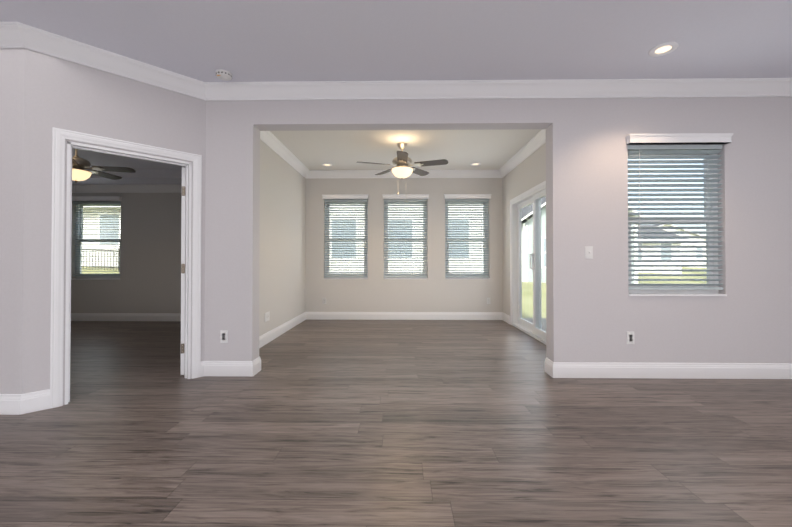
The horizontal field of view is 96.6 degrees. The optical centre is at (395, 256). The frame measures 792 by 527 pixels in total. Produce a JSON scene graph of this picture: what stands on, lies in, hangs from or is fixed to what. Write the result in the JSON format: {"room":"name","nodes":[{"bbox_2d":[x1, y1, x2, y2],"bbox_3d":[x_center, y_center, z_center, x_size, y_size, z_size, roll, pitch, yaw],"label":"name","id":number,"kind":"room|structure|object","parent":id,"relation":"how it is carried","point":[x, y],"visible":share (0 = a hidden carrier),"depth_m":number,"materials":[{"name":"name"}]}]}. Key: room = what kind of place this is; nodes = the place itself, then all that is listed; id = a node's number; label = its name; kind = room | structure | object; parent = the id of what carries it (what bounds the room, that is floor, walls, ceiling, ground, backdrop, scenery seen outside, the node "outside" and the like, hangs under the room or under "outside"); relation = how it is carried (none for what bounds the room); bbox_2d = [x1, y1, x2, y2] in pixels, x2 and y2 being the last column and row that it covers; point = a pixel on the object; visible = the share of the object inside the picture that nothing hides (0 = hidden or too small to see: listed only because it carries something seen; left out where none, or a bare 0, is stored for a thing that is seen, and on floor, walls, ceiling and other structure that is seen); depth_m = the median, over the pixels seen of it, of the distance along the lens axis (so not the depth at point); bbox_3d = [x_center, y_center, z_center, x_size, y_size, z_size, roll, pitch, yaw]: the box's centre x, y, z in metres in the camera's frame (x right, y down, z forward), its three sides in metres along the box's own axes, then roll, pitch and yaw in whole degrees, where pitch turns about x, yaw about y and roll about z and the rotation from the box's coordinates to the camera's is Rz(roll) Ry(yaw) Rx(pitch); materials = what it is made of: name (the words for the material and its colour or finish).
{"room":"empty living room","nodes":[
{"label":"empty living room","id":0,"kind":"room"},
{"bbox_2d":[0,48,24,393],"bbox_3d":[-4.582,-0.255,2.606,3.849,2.740,0.120,0,-1,1],"label":"wall","id":1,"kind":"structure","parent":0,"point":[12,97],"depth_m":2.52,"materials":[{"name":"paint"}]},
{"bbox_2d":[0,22,791,100],"bbox_3d":[0.317,-1.558,2.861,9.680,0.130,0.934,0,-1,1],"label":"crown molding","id":2,"kind":"structure","parent":1,"relation":"attached to","point":[15,35],"depth_m":3.25,"materials":[{"name":"white wood"}]},
{"bbox_2d":[22,48,205,404],"bbox_3d":[-2.276,0.249,2.970,1.186,3.740,0.120,1,-1,-44],"label":"wall","id":3,"kind":"structure","parent":0,"point":[65,94],"depth_m":2.67,"materials":[{"name":"paint"}]},
{"bbox_2d":[50,127,201,408],"bbox_3d":[-2.238,0.081,3.007,1.004,2.077,0.158,1,-1,-44],"label":"door frame","id":4,"kind":"structure","parent":3,"relation":"attached to","point":[59,136],"depth_m":2.72,"materials":[{"name":"white wood"}]},
{"bbox_2d":[180,167,185,374],"bbox_3d":[-2.172,0.134,3.693,0.177,1.965,0.817,0,-1,-24],"label":"bedroom door","id":5,"kind":"structure","parent":3,"relation":"in","point":[182,271],"depth_m":3.33,"materials":[{"name":"white wood"}]},
{"bbox_2d":[71,193,181,312],"bbox_3d":[-4.146,-0.217,6.420,4.610,2.740,0.160,0,-1,1],"label":"wall","id":6,"kind":"structure","parent":0,"point":[149,281],"depth_m":6.34,"materials":[{"name":"paint"}]},
{"bbox_2d":[71,204,120,279],"bbox_3d":[-5.406,-0.299,6.430,0.890,1.416,0.167,0,-1,1],"label":"window","id":7,"kind":"structure","parent":6,"relation":"in","point":[81,264],"depth_m":6.44,"materials":[{"name":"white plastic"}]},
{"bbox_2d":[72,196,121,275],"bbox_3d":[-5.407,-0.367,6.358,0.934,1.433,0.130,0,-1,1],"label":"window blind","id":8,"kind":"object","parent":7,"relation":"attached to","point":[80,200],"visible":0.83,"depth_m":6.38,"materials":[{"name":"white plastic"}]},
{"bbox_2d":[71,313,180,320],"bbox_3d":[-4.068,1.082,6.317,4.450,0.140,0.016,0,-1,1],"label":"baseboard","id":9,"kind":"structure","parent":6,"relation":"attached to","point":[125,316],"depth_m":6.31,"materials":[{"name":"white wood"}]},
{"bbox_2d":[72,184,181,192],"bbox_3d":[-4.094,-1.241,4.509,4.450,0.130,3.680,0,-1,1],"label":"crown molding","id":10,"kind":"structure","parent":6,"relation":"attached to","point":[138,188],"depth_m":6.31,"materials":[{"name":"white wood"}]},
{"bbox_2d":[72,148,183,184],"bbox_3d":[-4.094,-1.506,4.511,4.550,0.400,3.780,0,-1,1],"label":"ceiling","id":11,"kind":"structure","parent":0,"point":[149,172],"depth_m":5.76,"materials":[{"name":"paint"}]},
{"bbox_2d":[72,149,135,207],"bbox_3d":[-4.080,-1.036,4.551,1.254,0.838,1.219,0,-1,1],"label":"ceiling fan","id":12,"kind":"object","parent":11,"relation":"hanging from","point":[80,166],"visible":0.6,"depth_m":4.53,"materials":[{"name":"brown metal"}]},
{"bbox_2d":[259,140,305,335],"bbox_3d":[-1.779,-0.231,5.026,0.164,2.740,3.359,0,-1,1],"label":"wall","id":13,"kind":"structure","parent":0,"point":[282,236],"depth_m":5.18,"materials":[{"name":"paint"}]},
{"bbox_2d":[265,311,269,321],"bbox_3d":[-1.696,0.789,4.654,0.012,0.117,0.162,0,-1,1],"label":"outlet","id":14,"kind":"object","parent":13,"relation":"attached to","point":[267,316],"visible":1,"depth_m":4.66,"materials":[{"name":"white plastic"}]},
{"bbox_2d":[259,312,307,347],"bbox_3d":[-1.690,1.069,4.991,0.016,0.140,3.000,0,-1,1],"label":"baseboard","id":15,"kind":"structure","parent":13,"relation":"attached to","point":[276,332],"depth_m":5.15,"materials":[{"name":"white wood"}]},
{"bbox_2d":[260,131,309,177],"bbox_3d":[-1.650,-1.536,5.031,0.094,0.130,2.790,0,-1,1],"label":"crown molding","id":16,"kind":"structure","parent":13,"relation":"attached to","point":[282,151],"depth_m":5.17,"materials":[{"name":"white wood"}]},
{"bbox_2d":[0,318,791,526],"bbox_3d":[-0.611,1.165,1.609,12.100,0.120,10.250,0,-1,1],"label":"floor","id":17,"kind":"structure","parent":0,"point":[402,423],"depth_m":2.13,"materials":[{"name":"brown wood"}]},
{"bbox_2d":[0,0,791,169],"bbox_3d":[0.239,-1.685,1.630,10.120,0.100,9.980,0,-1,1],"label":"ceiling","id":18,"kind":"structure","parent":0,"point":[312,40],"depth_m":2.67,"materials":[{"name":"paint"}]},
{"bbox_2d":[215,69,231,80],"bbox_3d":[-1.519,-1.598,3.115,0.136,0.044,0.136,0,-1,1],"label":"smoke detector","id":19,"kind":"object","parent":18,"relation":"attached to","point":[224,75],"visible":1,"depth_m":3.08,"materials":[{"name":"white plastic"}]},
{"bbox_2d":[357,142,447,201],"bbox_3d":[0.088,-1.183,4.944,1.256,0.838,1.204,0,-1,1],"label":"ceiling fan","id":20,"kind":"object","parent":18,"relation":"hanging from","point":[402,163],"visible":1,"depth_m":4.90,"materials":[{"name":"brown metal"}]},
{"bbox_2d":[470,162,480,165],"bbox_3d":[1.363,-1.585,6.033,0.188,0.011,0.188,0,-1,1],"label":"recessed light","id":21,"kind":"object","parent":18,"relation":"in","point":[475,164],"visible":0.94,"depth_m":6.03,"materials":[{"name":"white"}]},
{"bbox_2d":[648,42,678,56],"bbox_3d":[2.086,-1.618,2.753,0.188,0.011,0.188,0,-1,1],"label":"recessed light","id":22,"kind":"object","parent":18,"relation":"in","point":[662,49],"visible":1,"depth_m":2.74,"materials":[{"name":"white"}]},
{"bbox_2d":[259,129,546,350],"bbox_3d":[0.099,-0.246,3.480,3.636,2.740,0.004,0,-1,1],"label":"wall","id":23,"kind":"structure","parent":0,"point":[324,130],"depth_m":3.49,"materials":[{"name":"paint"}]},
{"bbox_2d":[305,178,502,311],"bbox_3d":[0.229,-0.215,6.591,3.806,2.740,0.170,0,-1,1],"label":"wall","id":24,"kind":"structure","parent":0,"point":[435,291],"depth_m":6.51,"materials":[{"name":"paint"}]},
{"bbox_2d":[324,202,367,278],"bbox_3d":[-0.928,-0.329,6.601,0.815,1.478,0.177,0,-1,1],"label":"window","id":25,"kind":"structure","parent":24,"relation":"in","point":[343,249],"depth_m":6.61,"materials":[{"name":"white plastic"}]},
{"bbox_2d":[322,194,368,276],"bbox_3d":[-0.929,-0.384,6.524,0.859,1.522,0.130,0,-1,1],"label":"window blind","id":26,"kind":"object","parent":25,"relation":"attached to","point":[350,198],"visible":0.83,"depth_m":6.55,"materials":[{"name":"white plastic"}]},
{"bbox_2d":[308,312,499,319],"bbox_3d":[0.142,1.084,6.486,3.636,0.140,0.016,0,-1,1],"label":"baseboard","id":27,"kind":"structure","parent":24,"relation":"attached to","point":[311,315],"depth_m":6.48,"materials":[{"name":"white wood"}]},
{"bbox_2d":[306,170,502,178],"bbox_3d":[0.142,-1.521,6.473,3.636,0.130,0.094,0,-1,1],"label":"crown molding","id":28,"kind":"structure","parent":24,"relation":"attached to","point":[313,173],"depth_m":6.47,"materials":[{"name":"white wood"}]},
{"bbox_2d":[384,204,427,278],"bbox_3d":[0.179,-0.329,6.584,0.815,1.478,0.177,0,-1,1],"label":"window","id":29,"kind":"structure","parent":24,"relation":"in","point":[405,251],"depth_m":6.59,"materials":[{"name":"white plastic"}]},
{"bbox_2d":[382,194,428,276],"bbox_3d":[0.178,-0.384,6.508,0.859,1.522,0.130,0,-1,1],"label":"window blind","id":30,"kind":"object","parent":29,"relation":"attached to","point":[404,198],"visible":0.96,"depth_m":6.54,"materials":[{"name":"white plastic"}]},
{"bbox_2d":[445,204,489,278],"bbox_3d":[1.314,-0.329,6.568,0.815,1.478,0.177,0,-1,1],"label":"window","id":31,"kind":"structure","parent":24,"relation":"in","point":[467,252],"depth_m":6.58,"materials":[{"name":"white plastic"}]},
{"bbox_2d":[444,194,491,276],"bbox_3d":[1.313,-0.384,6.491,0.859,1.522,0.130,0,-1,1],"label":"window blind","id":32,"kind":"object","parent":31,"relation":"attached to","point":[466,199],"visible":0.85,"depth_m":6.52,"materials":[{"name":"white plastic"}]},
{"bbox_2d":[205,97,791,362],"bbox_3d":[1.720,0.253,3.369,7.210,3.740,0.160,0,-1,1],"label":"wall","id":33,"kind":"structure","parent":0,"point":[596,312],"depth_m":3.29,"materials":[{"name":"paint"}]},
{"bbox_2d":[220,330,227,342],"bbox_3d":[-1.624,0.751,3.328,0.070,0.117,0.009,0,-1,1],"label":"electrical outlet","id":34,"kind":"object","parent":33,"relation":"attached to","point":[223,336],"visible":1,"depth_m":3.33,"materials":[{"name":"white plastic"}]},
{"bbox_2d":[220,356,260,371],"bbox_3d":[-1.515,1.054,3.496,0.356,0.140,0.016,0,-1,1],"label":"baseboard","id":35,"kind":"structure","parent":33,"relation":"attached to","point":[255,365],"depth_m":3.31,"materials":[{"name":"white wood"}]},
{"bbox_2d":[544,358,549,373],"bbox_3d":[1.666,1.054,3.450,0.420,0.140,0.016,0,-1,1],"label":"baseboard","id":36,"kind":"structure","parent":33,"relation":"attached to","point":[546,360],"depth_m":3.42,"materials":[{"name":"white wood"}]},
{"bbox_2d":[585,246,592,258],"bbox_3d":[1.800,-0.041,3.280,0.070,0.117,0.022,0,-1,1],"label":"light switch","id":37,"kind":"object","parent":33,"relation":"attached to","point":[588,252],"visible":1,"depth_m":3.29,"materials":[{"name":"white plastic"}]},
{"bbox_2d":[627,331,634,343],"bbox_3d":[2.179,0.751,3.273,0.070,0.117,0.009,0,-1,1],"label":"electrical outlet","id":38,"kind":"object","parent":33,"relation":"attached to","point":[630,338],"visible":1,"depth_m":3.27,"materials":[{"name":"white plastic"}]},
{"bbox_2d":[548,360,791,378],"bbox_3d":[3.299,1.052,3.250,3.690,0.140,0.016,0,-1,1],"label":"baseboard","id":39,"kind":"structure","parent":33,"relation":"attached to","point":[555,369],"depth_m":3.26,"materials":[{"name":"white wood"}]},
{"bbox_2d":[628,154,726,295],"bbox_3d":[2.612,-0.344,3.354,0.894,1.415,0.167,0,-1,1],"label":"window","id":40,"kind":"structure","parent":33,"relation":"in","point":[673,292],"depth_m":3.36,"materials":[{"name":"white plastic"}]},
{"bbox_2d":[625,133,732,289],"bbox_3d":[2.611,-0.412,3.282,0.938,1.433,0.130,0,-1,1],"label":"window blind","id":41,"kind":"object","parent":40,"relation":"attached to","point":[641,144],"visible":0.85,"depth_m":3.31,"materials":[{"name":"white plastic"}]},
{"bbox_2d":[502,143,545,315],"bbox_3d":[2.023,0.269,4.960,0.170,3.740,3.030,0,-1,1],"label":"wall","id":42,"kind":"structure","parent":0,"point":[527,173],"depth_m":5.91,"materials":[{"name":"paint"}]},
{"bbox_2d":[500,312,509,323],"bbox_3d":[1.949,1.081,6.218,0.016,0.140,0.440,0,-1,1],"label":"baseboard","id":43,"kind":"structure","parent":42,"relation":"attached to","point":[503,316],"depth_m":6.28,"materials":[{"name":"white wood"}]},
{"bbox_2d":[498,129,545,176],"bbox_3d":[1.891,-1.536,4.980,0.094,0.130,2.790,0,-1,1],"label":"crown molding","id":44,"kind":"structure","parent":42,"relation":"attached to","point":[539,139],"depth_m":5.19,"materials":[{"name":"white wood"}]},
{"bbox_2d":[510,181,545,344],"bbox_3d":[2.001,0.082,5.042,0.176,2.115,1.920,0,-1,1],"label":"door frame","id":45,"kind":"structure","parent":42,"relation":"attached to","point":[534,195],"depth_m":5.40,"materials":[{"name":"white wood"}]},
{"label":"outside","id":46,"kind":"structure","parent":0,"visible":0},
{"bbox_2d":[82,267,706,317],"bbox_3d":[10.637,0.217,49.637,200.000,17.000,180.000,0,-1,1],"label":"ground","id":47,"kind":"structure","parent":46,"point":[527,308],"depth_m":16.58,"materials":[{"name":"green plant"}]},
{"bbox_2d":[83,248,119,270],"bbox_3d":[-16.847,0.009,16.433,12.060,1.630,0.060,0,-1,1],"label":"fence","id":48,"kind":"object","parent":47,"relation":"on","point":[101,260],"depth_m":16.38,"materials":[{"name":"white wood"}]},
{"bbox_2d":[82,206,120,267],"bbox_3d":[-17.013,-2.133,22.258,12.400,6.080,10.500,0,-1,1],"label":"house","id":49,"kind":"structure","parent":47,"relation":"on","point":[101,231],"depth_m":17.50,"materials":[{"name":"white"}]},
{"bbox_2d":[329,204,483,271],"bbox_3d":[-3.118,-2.998,18.414,14.300,9.256,9.800,0,-1,1],"label":"house","id":50,"kind":"structure","parent":47,"relation":"on","point":[408,242],"depth_m":13.97,"materials":[{"name":"white"}]},
{"bbox_2d":[522,196,643,283],"bbox_3d":[9.818,-1.167,24.159,6.800,5.956,11.900,0,-1,1],"label":"house","id":51,"kind":"structure","parent":47,"relation":"on","point":[527,246],"depth_m":18.68,"materials":[{"name":"white"}]},
{"bbox_2d":[638,225,690,273],"bbox_3d":[20.190,-0.740,35.956,11.400,5.040,10.000,0,-1,1],"label":"house","id":52,"kind":"structure","parent":47,"relation":"on","point":[662,263],"depth_m":31.44,"materials":[{"name":"white"}]},
{"bbox_2d":[652,225,705,267],"bbox_3d":[37.707,-1.416,54.262,14.900,6.480,10.900,0,-1,1],"label":"house","id":53,"kind":"structure","parent":47,"relation":"on","point":[693,258],"depth_m":49.20,"materials":[{"name":"white"}]}
]}

